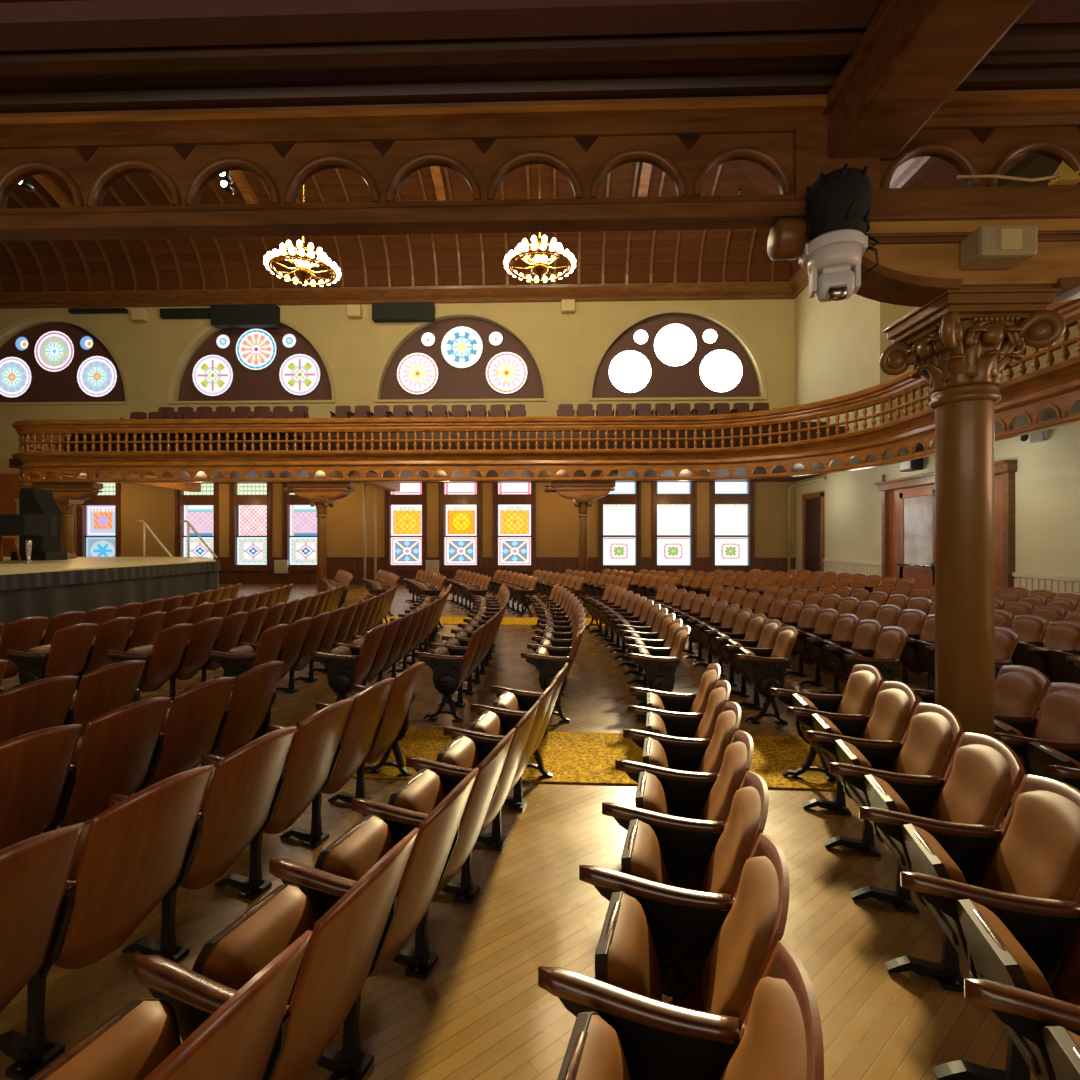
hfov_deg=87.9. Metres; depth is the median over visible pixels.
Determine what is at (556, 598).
cushion
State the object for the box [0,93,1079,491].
balcony
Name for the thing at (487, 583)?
cushion
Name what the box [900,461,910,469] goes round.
grille
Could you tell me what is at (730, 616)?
cushion
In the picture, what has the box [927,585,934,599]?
chair
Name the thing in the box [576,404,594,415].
balcony chair
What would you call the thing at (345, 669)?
chair
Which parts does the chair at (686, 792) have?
seat, armrest, backrest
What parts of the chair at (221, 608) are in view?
backrest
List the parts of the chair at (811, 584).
backrest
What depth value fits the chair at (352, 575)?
13.37 m
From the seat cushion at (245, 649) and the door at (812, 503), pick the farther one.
the door at (812, 503)
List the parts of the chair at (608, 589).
seat, armrest, panel, armrest, backrest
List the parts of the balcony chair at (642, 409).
seat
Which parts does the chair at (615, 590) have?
seat, armrest, backrest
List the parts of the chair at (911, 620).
backrest, armrest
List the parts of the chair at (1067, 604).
backrest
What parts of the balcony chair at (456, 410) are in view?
seat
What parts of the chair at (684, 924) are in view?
seat, armrest, backrest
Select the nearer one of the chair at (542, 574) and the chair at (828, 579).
the chair at (828, 579)
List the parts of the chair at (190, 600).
backrest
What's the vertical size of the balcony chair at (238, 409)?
0.900 m
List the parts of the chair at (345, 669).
armrest, panel, backrest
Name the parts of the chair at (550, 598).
armrest, panel, armrest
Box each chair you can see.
[0,616,48,678]
[0,623,3,634]
[0,659,8,692]
[0,676,79,742]
[0,724,82,849]
[0,764,213,1079]
[0,822,84,1012]
[4,623,98,684]
[11,611,85,688]
[29,930,312,1079]
[43,697,171,832]
[45,606,116,633]
[51,617,135,689]
[65,660,145,736]
[82,602,142,627]
[95,611,166,650]
[105,623,193,701]
[108,726,297,962]
[113,598,164,618]
[120,412,146,436]
[132,606,192,630]
[133,828,418,1079]
[134,677,235,793]
[138,412,164,435]
[138,595,183,622]
[144,617,223,700]
[157,412,182,435]
[158,407,173,418]
[161,592,199,614]
[162,602,214,634]
[169,661,284,765]
[176,411,200,435]
[177,407,192,418]
[180,590,212,606]
[181,587,223,606]
[184,611,247,690]
[187,599,232,625]
[194,411,219,435]
[196,407,211,418]
[201,699,353,899]
[207,624,288,684]
[209,595,247,617]
[211,607,268,679]
[212,592,260,616]
[213,411,237,435]
[216,406,231,418]
[220,585,233,600]
[229,583,240,599]
[232,411,255,435]
[235,406,250,418]
[239,617,311,702]
[243,590,270,608]
[243,603,285,640]
[250,411,273,435]
[254,406,269,417]
[265,587,279,607]
[265,599,299,624]
[267,678,394,847]
[269,411,292,435]
[269,768,478,1079]
[273,406,288,417]
[274,585,286,604]
[275,612,330,692]
[281,583,292,602]
[287,607,345,682]
[292,596,311,622]
[293,406,308,417]
[305,593,321,617]
[311,624,385,701]
[313,590,329,617]
[313,603,358,672]
[316,662,424,807]
[320,570,340,587]
[322,570,343,581]
[322,588,335,612]
[324,571,346,582]
[325,572,348,583]
[325,576,352,607]
[326,573,350,585]
[326,574,351,586]
[326,575,352,607]
[328,585,341,611]
[330,406,350,417]
[332,583,345,611]
[334,618,401,685]
[344,599,368,643]
[349,405,369,417]
[352,596,376,640]
[352,612,413,681]
[352,728,515,979]
[360,586,395,635]
[361,570,381,594]
[361,593,383,635]
[364,570,385,594]
[364,584,397,623]
[366,571,388,595]
[368,572,391,595]
[368,607,423,681]
[369,405,389,417]
[370,573,393,594]
[370,590,388,628]
[371,574,395,594]
[372,575,397,588]
[372,577,398,615]
[375,588,392,626]
[380,603,431,672]
[389,405,408,417]
[390,599,437,665]
[398,596,442,658]
[402,570,421,601]
[405,570,425,602]
[405,593,445,651]
[406,700,539,904]
[408,405,428,416]
[408,571,429,604]
[410,590,448,645]
[411,572,433,606]
[414,573,436,594]
[414,588,449,640]
[415,625,483,721]
[416,574,439,594]
[417,586,450,635]
[418,575,442,594]
[419,577,444,595]
[419,584,450,631]
[428,405,447,416]
[430,618,492,706]
[442,612,498,694]
[443,679,556,850]
[444,570,461,601]
[446,570,466,602]
[448,405,467,416]
[450,571,470,604]
[451,608,502,683]
[454,572,475,606]
[457,573,479,609]
[458,603,506,674]
[460,574,483,611]
[463,575,487,613]
[463,600,507,665]
[466,577,491,600]
[467,596,509,658]
[468,405,486,416]
[470,593,509,651]
[470,663,567,810]
[472,590,508,646]
[473,584,504,601]
[473,588,507,640]
[474,586,506,604]
[488,404,506,416]
[488,570,500,596]
[489,570,506,595]
[492,571,511,593]
[496,572,516,606]
[501,573,522,609]
[505,574,527,611]
[508,404,525,416]
[509,576,532,613]
[513,577,537,616]
[521,625,584,722]
[525,584,558,631]
[527,618,585,707]
[531,570,546,603]
[531,586,562,635]
[532,613,585,695]
[533,570,540,580]
[533,588,566,607]
[534,571,552,596]
[535,591,570,611]
[535,608,584,638]
[536,593,573,615]
[536,604,582,631]
[537,596,577,620]
[537,600,579,625]
[538,572,558,596]
[538,833,789,1079]
[544,573,565,595]
[549,574,571,590]
[557,404,574,415]
[557,941,823,1079]
[559,576,577,589]
[563,577,584,599]
[564,569,571,574]
[571,570,579,575]
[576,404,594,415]
[578,571,586,577]
[578,584,613,632]
[579,571,593,605]
[579,771,768,999]
[581,572,600,607]
[586,573,607,596]
[589,586,619,636]
[593,575,615,596]
[593,588,626,641]
[596,404,614,415]
[598,591,632,646]
[600,576,622,596]
[602,569,609,575]
[602,730,753,890]
[603,594,639,652]
[607,597,646,659]
[609,570,617,576]
[611,600,653,666]
[615,404,633,415]
[615,604,660,675]
[615,702,740,819]
[617,571,625,577]
[619,608,667,684]
[620,577,630,591]
[623,613,674,694]
[623,680,730,771]
[625,571,634,582]
[625,619,681,705]
[627,663,720,737]
[628,572,642,590]
[628,625,689,722]
[629,574,650,594]
[632,569,647,579]
[635,403,653,415]
[636,575,659,596]
[640,570,656,581]
[640,584,668,601]
[644,576,668,596]
[647,586,677,604]
[653,577,677,596]
[654,403,673,415]
[655,589,686,608]
[656,571,665,576]
[657,572,674,584]
[662,591,695,647]
[670,594,706,653]
[674,403,693,415]
[674,573,683,584]
[676,569,685,574]
[676,574,693,588]
[678,597,716,659]
[679,575,703,591]
[685,570,695,574]
[686,600,727,666]
[689,576,714,594]
[691,571,705,584]
[694,403,713,414]
[695,604,739,675]
[698,577,724,596]
[701,572,715,585]
[704,608,752,685]
[707,584,723,600]
[711,573,725,587]
[712,574,736,597]
[713,403,734,414]
[714,569,723,577]
[714,613,766,696]
[720,586,734,604]
[723,575,747,587]
[724,570,733,574]
[724,619,781,709]
[730,589,746,608]
[733,403,754,412]
[734,571,744,575]
[734,572,755,584]
[734,576,759,603]
[736,626,797,724]
[742,591,759,612]
[744,585,779,608]
[745,577,771,594]
[746,573,767,583]
[750,569,760,573]
[753,403,774,426]
[753,597,787,620]
[754,594,773,616]
[757,574,779,587]
[761,570,772,576]
[767,600,803,667]
[768,587,793,612]
[770,664,882,815]
[773,571,784,578]
[776,575,792,596]
[777,572,796,584]
[779,576,805,588]
[781,604,820,676]
[783,589,808,614]
[787,569,798,573]
[790,573,809,584]
[792,577,819,595]
[793,609,838,686]
[798,591,823,619]
[799,570,810,576]
[801,594,840,626]
[803,574,822,586]
[804,585,834,604]
[804,614,859,693]
[806,681,917,856]
[811,571,823,578]
[817,575,836,590]
[817,597,859,632]
[820,572,837,584]
[820,587,851,606]
[821,620,882,684]
[829,703,962,913]
[834,573,851,586]
[834,576,851,591]
[834,601,879,639]
[837,589,869,609]
[841,626,908,715]
[849,574,865,587]
[850,578,866,595]
[853,605,901,648]
[855,592,888,614]
[859,732,1024,992]
[865,575,881,596]
[867,585,891,600]
[868,576,897,594]
[875,594,909,618]
[875,609,925,686]
[886,587,910,602]
[888,578,914,597]
[896,597,931,625]
[899,614,934,690]
[901,774,1079,1079]
[905,589,931,609]
[913,665,1049,816]
[915,640,934,679]
[919,602,934,633]
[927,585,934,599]
[927,592,934,614]
[956,899,1079,1079]
[995,585,1004,592]
[995,592,1018,609]
[995,598,1004,609]
[995,609,1014,627]
[995,627,1020,680]
[995,682,1079,790]
[1003,601,1033,622]
[1005,587,1029,600]
[1010,605,1066,628]
[1010,614,1048,664]
[1013,620,1079,709]
[1019,595,1046,613]
[1026,741,1079,790]
[1029,589,1055,604]
[1041,610,1079,641]
[1042,1026,1079,1079]
[1046,598,1077,618]
[1046,649,1079,683]
[1056,592,1079,609]
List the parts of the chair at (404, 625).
armrest, backrest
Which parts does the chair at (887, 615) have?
backrest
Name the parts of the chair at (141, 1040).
seat, backrest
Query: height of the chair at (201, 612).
0.890 m
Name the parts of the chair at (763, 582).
armrest, backrest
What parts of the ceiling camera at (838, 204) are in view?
yoke arm, mount plate, yoke arm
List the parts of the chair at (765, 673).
seat, armrest, panel, backrest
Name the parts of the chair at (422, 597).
armrest, panel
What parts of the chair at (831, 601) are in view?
backrest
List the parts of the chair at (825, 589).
backrest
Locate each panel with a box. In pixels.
[68,308,127,313]
[160,308,210,318]
[211,304,279,327]
[372,302,434,322]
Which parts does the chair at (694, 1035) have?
seat, armrest, backrest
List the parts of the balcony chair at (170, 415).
backrest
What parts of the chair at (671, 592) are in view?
armrest, backrest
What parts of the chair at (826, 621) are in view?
seat, armrest, backrest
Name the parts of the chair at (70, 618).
backrest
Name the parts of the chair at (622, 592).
seat, armrest, backrest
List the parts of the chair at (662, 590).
backrest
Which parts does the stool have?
leg, seat, leg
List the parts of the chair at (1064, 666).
armrest, panel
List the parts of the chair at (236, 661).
armrest, panel, backrest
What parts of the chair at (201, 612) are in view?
backrest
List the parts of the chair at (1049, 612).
backrest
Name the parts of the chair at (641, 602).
armrest, backrest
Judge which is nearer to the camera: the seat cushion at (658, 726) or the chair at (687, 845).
the chair at (687, 845)
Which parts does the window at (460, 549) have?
meeting rail, pane, pane, pane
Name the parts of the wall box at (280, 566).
plate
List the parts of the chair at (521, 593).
armrest, panel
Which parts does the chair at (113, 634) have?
backrest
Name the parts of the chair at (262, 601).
backrest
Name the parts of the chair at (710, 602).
seat, armrest, backrest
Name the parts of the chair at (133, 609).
backrest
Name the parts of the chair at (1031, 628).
backrest, armrest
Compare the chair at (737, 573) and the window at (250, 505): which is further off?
the window at (250, 505)
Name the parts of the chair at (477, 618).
armrest, backrest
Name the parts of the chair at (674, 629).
armrest, backrest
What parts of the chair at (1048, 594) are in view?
backrest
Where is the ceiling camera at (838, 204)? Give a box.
[801,163,879,301]
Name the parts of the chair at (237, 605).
backrest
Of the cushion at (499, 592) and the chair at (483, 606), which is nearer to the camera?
the chair at (483, 606)
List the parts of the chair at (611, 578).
seat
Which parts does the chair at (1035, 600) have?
backrest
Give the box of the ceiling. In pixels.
[0,160,800,292]
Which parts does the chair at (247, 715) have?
backrest, panel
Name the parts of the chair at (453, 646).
armrest, backrest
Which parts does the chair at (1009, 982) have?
armrest, backrest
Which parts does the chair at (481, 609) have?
armrest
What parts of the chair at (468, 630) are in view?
armrest, backrest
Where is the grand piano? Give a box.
[0,514,56,563]
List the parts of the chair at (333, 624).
backrest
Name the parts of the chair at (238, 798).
armrest, backrest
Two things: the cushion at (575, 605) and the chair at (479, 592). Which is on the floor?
the chair at (479, 592)
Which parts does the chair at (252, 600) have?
backrest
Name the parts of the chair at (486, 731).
armrest, seat, backrest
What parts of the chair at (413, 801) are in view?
armrest, seat, backrest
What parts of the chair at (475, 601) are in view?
armrest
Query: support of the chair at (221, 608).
on the floor
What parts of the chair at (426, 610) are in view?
backrest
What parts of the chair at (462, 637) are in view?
armrest, backrest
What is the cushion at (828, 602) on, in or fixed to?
on the chair at (831, 601)
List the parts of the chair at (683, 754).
seat, armrest, backrest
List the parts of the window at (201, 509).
pane, pane, pane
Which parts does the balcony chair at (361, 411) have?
seat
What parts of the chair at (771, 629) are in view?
seat, armrest, backrest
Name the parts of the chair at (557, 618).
armrest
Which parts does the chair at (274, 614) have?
backrest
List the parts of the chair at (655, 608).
armrest, backrest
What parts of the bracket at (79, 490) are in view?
bracket moulding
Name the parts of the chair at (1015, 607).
backrest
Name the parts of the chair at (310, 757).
armrest, backrest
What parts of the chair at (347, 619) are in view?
backrest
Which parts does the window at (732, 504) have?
pane, pane, meeting rail, pane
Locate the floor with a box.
[0,584,1047,1079]
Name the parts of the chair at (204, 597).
backrest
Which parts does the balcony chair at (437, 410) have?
seat, backrest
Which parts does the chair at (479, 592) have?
armrest, panel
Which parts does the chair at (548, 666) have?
armrest, panel, backrest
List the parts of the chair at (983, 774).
seat, armrest, backrest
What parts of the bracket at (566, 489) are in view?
bracket moulding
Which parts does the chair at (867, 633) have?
seat, armrest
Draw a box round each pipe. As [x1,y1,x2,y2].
[364,484,365,586]
[374,487,376,579]
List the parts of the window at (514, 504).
pane, pane, meeting rail, pane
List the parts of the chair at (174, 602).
backrest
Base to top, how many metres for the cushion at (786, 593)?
0.478 m
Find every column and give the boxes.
[54,499,83,557]
[309,498,334,593]
[573,497,592,571]
[879,285,1065,829]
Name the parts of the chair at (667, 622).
armrest, backrest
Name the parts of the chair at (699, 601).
armrest, backrest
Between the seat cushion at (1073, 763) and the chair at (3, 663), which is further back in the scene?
the chair at (3, 663)
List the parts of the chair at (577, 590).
panel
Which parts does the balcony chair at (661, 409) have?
seat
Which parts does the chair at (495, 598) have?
armrest, armrest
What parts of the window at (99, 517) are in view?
meeting rail, pane, pane, pane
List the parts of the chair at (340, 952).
armrest, seat, backrest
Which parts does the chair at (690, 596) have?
armrest, backrest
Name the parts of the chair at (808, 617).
armrest, backrest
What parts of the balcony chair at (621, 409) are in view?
seat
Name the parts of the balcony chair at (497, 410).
seat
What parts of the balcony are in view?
arch moulding, arch moulding, arch moulding, arch moulding, arch moulding, arch moulding, arch moulding, arch moulding, arch moulding, arch moulding, arch moulding, arch moulding, arch moulding, arch moulding, arch moulding, arch moulding, arch moulding, arch moulding, arch moulding, arch moulding, arch moulding, arch moulding, arch moulding, arch moulding, arch moulding, arch moulding, arch moulding, arch moulding, arch moulding, arch moulding, arch moulding, handrail, rail, arcade rail, rail, arch moulding, arch moulding, arch moulding, arch moulding, arch moulding, arch moulding, arch moulding, arch moulding, arch moulding, arch moulding, arch moulding, arch moulding, arch moulding, arch moulding, arch moulding, arch moulding, arch moulding, arch moulding, arch moulding, arch moulding, arch moulding, arch moulding, arch moulding, arch moulding, arch moulding, arch moulding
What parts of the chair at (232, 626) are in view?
backrest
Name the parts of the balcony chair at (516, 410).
seat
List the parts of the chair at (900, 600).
backrest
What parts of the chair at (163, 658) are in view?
armrest, panel, backrest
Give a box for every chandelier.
[263,185,340,285]
[503,164,575,282]
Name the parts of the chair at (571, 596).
armrest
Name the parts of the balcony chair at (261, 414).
backrest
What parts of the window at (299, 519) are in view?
pane, pane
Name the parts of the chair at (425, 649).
backrest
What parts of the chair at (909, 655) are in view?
seat, backrest, armrest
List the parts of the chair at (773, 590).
backrest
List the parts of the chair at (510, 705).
armrest, seat, armrest, panel, backrest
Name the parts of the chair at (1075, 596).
backrest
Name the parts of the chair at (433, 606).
backrest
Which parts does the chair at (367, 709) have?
armrest, backrest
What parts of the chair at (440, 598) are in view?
backrest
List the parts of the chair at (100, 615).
backrest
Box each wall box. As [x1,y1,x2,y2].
[274,560,288,572]
[426,560,438,573]
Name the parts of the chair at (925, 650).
armrest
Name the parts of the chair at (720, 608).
seat, armrest, backrest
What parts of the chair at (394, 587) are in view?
backrest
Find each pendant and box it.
[282,487,292,492]
[544,486,555,491]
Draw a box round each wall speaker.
[131,309,148,321]
[347,305,361,318]
[561,299,574,313]
[900,454,922,471]
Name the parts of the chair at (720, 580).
seat, backrest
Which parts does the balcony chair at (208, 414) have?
backrest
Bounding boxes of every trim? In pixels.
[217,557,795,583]
[787,477,825,570]
[823,559,1079,597]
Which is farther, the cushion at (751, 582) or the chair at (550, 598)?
the cushion at (751, 582)
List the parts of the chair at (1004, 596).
backrest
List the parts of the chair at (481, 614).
armrest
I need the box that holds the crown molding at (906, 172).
[0,156,933,308]
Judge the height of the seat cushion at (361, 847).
0.306 m
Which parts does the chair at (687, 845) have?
seat, armrest, backrest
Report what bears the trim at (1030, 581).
attached to the wall at (1047, 476)
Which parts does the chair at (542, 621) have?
armrest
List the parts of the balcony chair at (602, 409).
seat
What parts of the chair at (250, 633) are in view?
backrest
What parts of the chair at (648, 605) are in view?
armrest, backrest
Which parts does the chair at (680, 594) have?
armrest, backrest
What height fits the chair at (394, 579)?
0.890 m
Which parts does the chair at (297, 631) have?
armrest, backrest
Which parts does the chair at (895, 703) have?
seat, armrest, backrest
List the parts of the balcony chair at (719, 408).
backrest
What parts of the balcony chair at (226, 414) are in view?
backrest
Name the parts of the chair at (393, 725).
armrest, armrest, panel, backrest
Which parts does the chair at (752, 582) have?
backrest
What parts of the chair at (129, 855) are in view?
armrest, backrest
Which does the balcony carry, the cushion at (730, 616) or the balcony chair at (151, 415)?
the balcony chair at (151, 415)
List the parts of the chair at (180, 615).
backrest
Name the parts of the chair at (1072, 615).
backrest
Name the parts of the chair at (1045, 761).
armrest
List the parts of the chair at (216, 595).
backrest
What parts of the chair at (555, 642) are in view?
armrest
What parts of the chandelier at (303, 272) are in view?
bulb, bulb, arm, bulb, arm, bulb, bulb, bulb, bulb, stem, bulb, bulb, bulb, bulb, arm, bulb, bulb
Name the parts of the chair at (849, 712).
seat, armrest, panel, armrest, backrest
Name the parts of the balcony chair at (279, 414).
backrest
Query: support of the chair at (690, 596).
on the floor
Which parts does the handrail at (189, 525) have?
post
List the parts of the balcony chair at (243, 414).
backrest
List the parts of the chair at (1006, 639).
panel, armrest, backrest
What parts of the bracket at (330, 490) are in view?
bracket moulding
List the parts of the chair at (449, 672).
armrest, panel, backrest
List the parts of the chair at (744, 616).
seat, armrest, backrest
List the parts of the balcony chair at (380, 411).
seat, backrest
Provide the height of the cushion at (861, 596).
0.478 m
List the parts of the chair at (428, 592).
armrest, panel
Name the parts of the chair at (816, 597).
backrest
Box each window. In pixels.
[0,315,128,404]
[77,478,120,556]
[168,318,335,403]
[175,484,221,570]
[225,483,273,570]
[282,483,327,570]
[374,310,547,402]
[380,483,426,570]
[439,483,485,570]
[489,483,539,570]
[588,307,766,400]
[594,482,644,571]
[648,482,700,571]
[706,482,758,571]
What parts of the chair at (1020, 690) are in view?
armrest, panel, armrest, backrest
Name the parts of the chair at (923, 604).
backrest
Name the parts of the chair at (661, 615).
armrest, backrest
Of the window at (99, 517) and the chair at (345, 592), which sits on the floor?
the chair at (345, 592)
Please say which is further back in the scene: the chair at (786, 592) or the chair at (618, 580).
the chair at (618, 580)
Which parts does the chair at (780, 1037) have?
seat, backrest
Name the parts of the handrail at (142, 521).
post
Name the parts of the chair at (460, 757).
armrest, seat, backrest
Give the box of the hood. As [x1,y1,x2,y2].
[806,163,871,240]
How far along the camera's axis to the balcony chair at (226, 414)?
18.03 m
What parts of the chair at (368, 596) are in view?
backrest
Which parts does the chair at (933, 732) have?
seat, armrest, backrest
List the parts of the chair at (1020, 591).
backrest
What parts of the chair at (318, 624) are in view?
backrest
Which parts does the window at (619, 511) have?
pane, pane, meeting rail, pane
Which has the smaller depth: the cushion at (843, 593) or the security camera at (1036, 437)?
the cushion at (843, 593)
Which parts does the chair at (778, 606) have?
armrest, backrest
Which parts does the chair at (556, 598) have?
armrest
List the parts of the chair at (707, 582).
backrest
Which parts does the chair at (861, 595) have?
backrest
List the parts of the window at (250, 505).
meeting rail, pane, pane, pane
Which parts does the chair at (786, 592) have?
backrest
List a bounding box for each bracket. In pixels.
[30,482,102,499]
[282,482,354,499]
[544,481,614,498]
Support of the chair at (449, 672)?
on the floor
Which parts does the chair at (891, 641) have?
seat, armrest, panel, backrest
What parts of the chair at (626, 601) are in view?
seat, armrest, backrest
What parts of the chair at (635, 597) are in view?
seat, armrest, backrest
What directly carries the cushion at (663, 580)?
on the chair at (663, 579)
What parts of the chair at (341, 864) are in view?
armrest, seat, backrest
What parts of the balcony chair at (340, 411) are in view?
seat, backrest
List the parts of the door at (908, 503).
glass, post, panel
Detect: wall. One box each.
[0,299,794,557]
[0,474,74,556]
[795,154,1079,576]
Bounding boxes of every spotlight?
[18,178,33,191]
[220,172,232,183]
[221,171,234,194]
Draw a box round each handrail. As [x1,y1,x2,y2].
[136,520,172,557]
[180,520,217,557]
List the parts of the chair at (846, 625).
seat, armrest, backrest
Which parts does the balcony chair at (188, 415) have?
backrest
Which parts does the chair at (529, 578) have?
seat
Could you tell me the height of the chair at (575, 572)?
0.890 m
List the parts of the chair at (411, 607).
backrest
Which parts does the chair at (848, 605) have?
backrest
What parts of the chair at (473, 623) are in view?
armrest, backrest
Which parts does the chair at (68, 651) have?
armrest, panel, backrest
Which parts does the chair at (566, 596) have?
armrest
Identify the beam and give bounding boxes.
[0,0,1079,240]
[767,161,1079,306]
[822,0,1034,158]
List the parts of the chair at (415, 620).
backrest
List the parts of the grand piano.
leg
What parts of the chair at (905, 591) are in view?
backrest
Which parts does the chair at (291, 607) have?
backrest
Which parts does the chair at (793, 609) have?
armrest, backrest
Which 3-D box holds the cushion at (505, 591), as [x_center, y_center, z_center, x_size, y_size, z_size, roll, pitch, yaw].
[-0.683,1.135,9.980,0.196,0.478,0.424,0,0,-6]
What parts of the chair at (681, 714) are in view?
seat, armrest, panel, armrest, backrest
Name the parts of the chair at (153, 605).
backrest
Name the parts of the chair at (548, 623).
armrest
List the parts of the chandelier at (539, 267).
bulb, bulb, arm, bulb, bulb, bulb, stem, bulb, bulb, bulb, arm, bulb, bulb, bulb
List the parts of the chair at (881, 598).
backrest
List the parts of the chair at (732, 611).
seat, armrest, backrest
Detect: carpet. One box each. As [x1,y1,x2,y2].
[196,726,1016,794]
[383,616,604,625]
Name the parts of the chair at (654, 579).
seat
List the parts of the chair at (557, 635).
armrest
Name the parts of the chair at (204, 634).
backrest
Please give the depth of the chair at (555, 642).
6.36 m
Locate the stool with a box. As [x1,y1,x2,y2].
[0,536,20,561]
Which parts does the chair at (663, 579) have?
seat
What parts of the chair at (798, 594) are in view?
backrest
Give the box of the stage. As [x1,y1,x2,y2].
[0,557,219,636]
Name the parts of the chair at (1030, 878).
seat, armrest, backrest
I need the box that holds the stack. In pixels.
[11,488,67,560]
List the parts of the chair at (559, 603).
armrest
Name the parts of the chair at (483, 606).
armrest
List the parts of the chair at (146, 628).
backrest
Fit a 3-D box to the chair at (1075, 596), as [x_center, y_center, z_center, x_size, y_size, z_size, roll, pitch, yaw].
[8.477,1.305,9.169,0.630,0.890,0.515,0,0,-5]
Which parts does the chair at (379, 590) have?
armrest, panel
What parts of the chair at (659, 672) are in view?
seat, armrest, panel, backrest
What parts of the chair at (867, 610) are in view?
backrest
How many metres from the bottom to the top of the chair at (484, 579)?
0.890 m
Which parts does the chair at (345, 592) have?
panel, backrest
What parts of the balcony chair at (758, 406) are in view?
backrest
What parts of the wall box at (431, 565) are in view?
plate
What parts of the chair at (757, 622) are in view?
seat, armrest, backrest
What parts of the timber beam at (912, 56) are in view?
beam moulding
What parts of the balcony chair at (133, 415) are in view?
backrest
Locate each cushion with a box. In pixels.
[27,645,50,652]
[45,1001,178,1079]
[68,823,89,880]
[70,691,77,706]
[71,738,82,764]
[126,644,153,653]
[161,709,169,732]
[199,767,215,812]
[201,885,314,1004]
[226,691,232,708]
[228,645,254,654]
[284,743,291,767]
[323,816,393,880]
[331,646,351,654]
[352,638,363,645]
[395,769,444,813]
[434,646,449,655]
[442,736,479,768]
[447,638,459,645]
[458,631,468,637]
[465,626,474,630]
[475,711,503,735]
[476,576,482,585]
[480,577,486,586]
[484,578,489,588]
[496,586,503,598]
[498,588,504,601]
[498,692,519,710]
[499,590,506,604]
[519,576,526,585]
[524,577,531,587]
[529,578,536,588]
[539,647,548,655]
[543,639,551,645]
[546,632,553,637]
[549,586,557,598]
[553,588,561,601]
[557,591,565,604]
[560,593,568,607]
[562,576,569,585]
[563,596,572,611]
[566,599,575,615]
[568,577,576,587]
[568,603,578,620]
[568,629,581,655]
[570,606,580,625]
[570,622,582,646]
[571,611,581,631]
[571,616,582,638]
[574,579,582,589]
[575,1015,630,1079]
[602,586,611,598]
[606,576,613,585]
[607,893,662,1000]
[608,588,617,601]
[614,577,621,586]
[614,591,624,604]
[620,579,629,588]
[620,593,631,608]
[627,596,637,611]
[631,820,669,884]
[632,599,644,616]
[639,603,651,620]
[642,648,650,655]
[643,772,670,814]
[645,607,658,626]
[649,576,657,585]
[649,738,669,768]
[651,611,665,632]
[652,693,664,709]
[652,713,667,734]
[655,586,666,599]
[657,577,666,587]
[657,616,672,639]
[663,622,679,647]
[664,588,674,601]
[667,579,675,586]
[669,629,686,656]
[673,591,684,604]
[681,593,693,608]
[689,669,716,712]
[690,596,703,612]
[694,687,725,737]
[697,710,735,772]
[699,742,746,820]
[700,599,714,616]
[702,578,712,587]
[702,786,760,893]
[702,856,778,1018]
[710,586,721,599]
[710,603,725,621]
[713,579,722,584]
[720,976,806,1079]
[721,589,732,601]
[721,607,736,626]
[731,591,744,604]
[732,612,749,632]
[742,593,757,608]
[744,617,762,639]
[746,578,757,587]
[755,596,770,612]
[756,623,777,647]
[758,579,770,589]
[765,587,776,597]
[768,600,784,616]
[770,630,793,657]
[778,589,790,600]
[782,603,800,621]
[791,591,805,602]
[797,607,816,626]
[798,694,817,710]
[804,579,817,589]
[806,594,821,605]
[813,612,835,632]
[818,714,841,734]
[819,587,832,594]
[821,597,837,609]
[831,617,855,640]
[835,589,848,598]
[836,670,875,713]
[838,600,856,614]
[842,740,872,768]
[851,591,866,601]
[851,623,877,648]
[857,603,876,620]
[861,688,909,739]
[869,594,885,607]
[873,587,888,593]
[873,630,903,658]
[873,776,911,814]
[877,607,897,626]
[887,597,905,609]
[891,589,907,596]
[891,712,952,775]
[898,612,921,633]
[908,600,928,613]
[910,591,928,598]
[913,825,966,883]
[920,618,934,640]
[929,744,1010,824]
[930,605,934,614]
[972,901,1054,997]
[981,790,1079,900]
[995,587,1001,592]
[995,601,1000,608]
[995,612,1009,627]
[995,631,1014,658]
[995,671,1040,715]
[995,719,1023,735]
[1007,589,1026,600]
[1012,618,1043,641]
[1031,592,1052,604]
[1031,690,1079,741]
[1033,608,1061,627]
[1043,624,1079,649]
[1043,745,1079,768]
[1048,600,1073,617]
[1061,940,1079,1005]
[1066,613,1079,622]
[1067,1030,1079,1047]
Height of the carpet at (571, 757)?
0.012 m
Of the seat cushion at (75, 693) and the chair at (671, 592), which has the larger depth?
the chair at (671, 592)
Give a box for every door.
[802,491,823,572]
[874,460,1016,591]
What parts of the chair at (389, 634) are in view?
armrest, backrest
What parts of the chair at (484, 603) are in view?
armrest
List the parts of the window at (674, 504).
pane, pane, meeting rail, pane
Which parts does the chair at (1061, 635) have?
seat, armrest, backrest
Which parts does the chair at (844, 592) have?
backrest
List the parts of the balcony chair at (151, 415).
backrest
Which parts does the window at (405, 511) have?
pane, pane, meeting rail, pane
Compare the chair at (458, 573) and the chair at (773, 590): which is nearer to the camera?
the chair at (773, 590)
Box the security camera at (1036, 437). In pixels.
[1020,430,1046,443]
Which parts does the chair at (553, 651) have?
armrest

